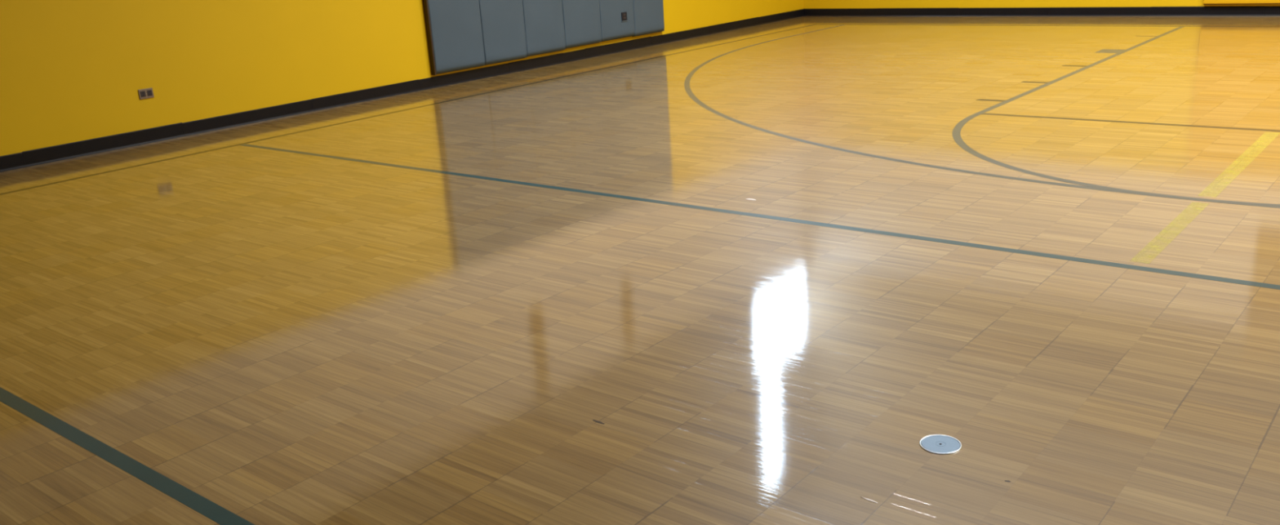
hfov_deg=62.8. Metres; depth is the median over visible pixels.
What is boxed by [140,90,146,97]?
socket
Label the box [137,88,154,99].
wall outlet
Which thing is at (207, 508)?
centre line
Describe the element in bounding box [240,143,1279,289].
attack line
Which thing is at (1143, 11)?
baseboard
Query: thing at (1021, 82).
lane mark
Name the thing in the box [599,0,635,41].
mat
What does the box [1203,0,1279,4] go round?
pad
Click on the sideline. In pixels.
(812, 24)
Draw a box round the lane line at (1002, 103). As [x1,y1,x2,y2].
[973,26,1183,114]
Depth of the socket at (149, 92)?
8.35 m
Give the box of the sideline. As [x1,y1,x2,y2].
[0,24,815,195]
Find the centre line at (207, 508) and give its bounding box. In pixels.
[0,386,254,524]
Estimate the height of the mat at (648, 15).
1.786 m
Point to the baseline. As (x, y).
(846, 24)
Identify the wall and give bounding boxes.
[0,0,803,155]
[803,0,1279,8]
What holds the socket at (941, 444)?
on the floor
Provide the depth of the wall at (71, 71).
8.61 m
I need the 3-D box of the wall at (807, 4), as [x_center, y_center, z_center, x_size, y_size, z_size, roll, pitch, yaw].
[7.963,-6.469,10.248,14.947,7.925,0.152,10,22,38]
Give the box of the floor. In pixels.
[0,16,1279,524]
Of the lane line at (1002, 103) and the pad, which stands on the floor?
the lane line at (1002, 103)
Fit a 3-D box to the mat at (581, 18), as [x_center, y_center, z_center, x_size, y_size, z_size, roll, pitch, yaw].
[-0.716,-3.358,11.880,0.061,1.783,0.626,10,22,38]
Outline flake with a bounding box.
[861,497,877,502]
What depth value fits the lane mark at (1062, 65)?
9.31 m
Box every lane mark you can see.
[976,98,1004,102]
[1021,81,1047,83]
[1062,65,1087,66]
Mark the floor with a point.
(281, 337)
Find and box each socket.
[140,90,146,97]
[146,89,152,96]
[919,434,961,454]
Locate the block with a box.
[1094,48,1124,53]
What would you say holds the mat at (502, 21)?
attached to the wall at (71, 71)
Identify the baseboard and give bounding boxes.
[0,8,804,172]
[803,5,1279,16]
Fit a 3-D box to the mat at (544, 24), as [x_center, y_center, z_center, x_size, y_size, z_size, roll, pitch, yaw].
[-1.106,-3.183,11.427,0.061,1.795,0.617,10,22,38]
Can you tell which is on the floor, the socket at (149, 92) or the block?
the block
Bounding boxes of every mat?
[422,0,485,75]
[479,0,527,65]
[522,0,565,57]
[561,0,601,48]
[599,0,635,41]
[632,0,664,36]
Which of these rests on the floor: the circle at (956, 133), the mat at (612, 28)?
the circle at (956, 133)
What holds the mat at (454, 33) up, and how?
attached to the wall at (71, 71)
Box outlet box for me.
[621,12,627,22]
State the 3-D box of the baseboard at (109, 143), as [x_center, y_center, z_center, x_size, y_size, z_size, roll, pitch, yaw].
[-5.696,-0.253,6.349,0.017,0.114,26.054,10,22,38]
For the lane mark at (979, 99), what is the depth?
7.90 m
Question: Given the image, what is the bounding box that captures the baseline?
[846,24,1278,26]
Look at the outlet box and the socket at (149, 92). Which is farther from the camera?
the outlet box

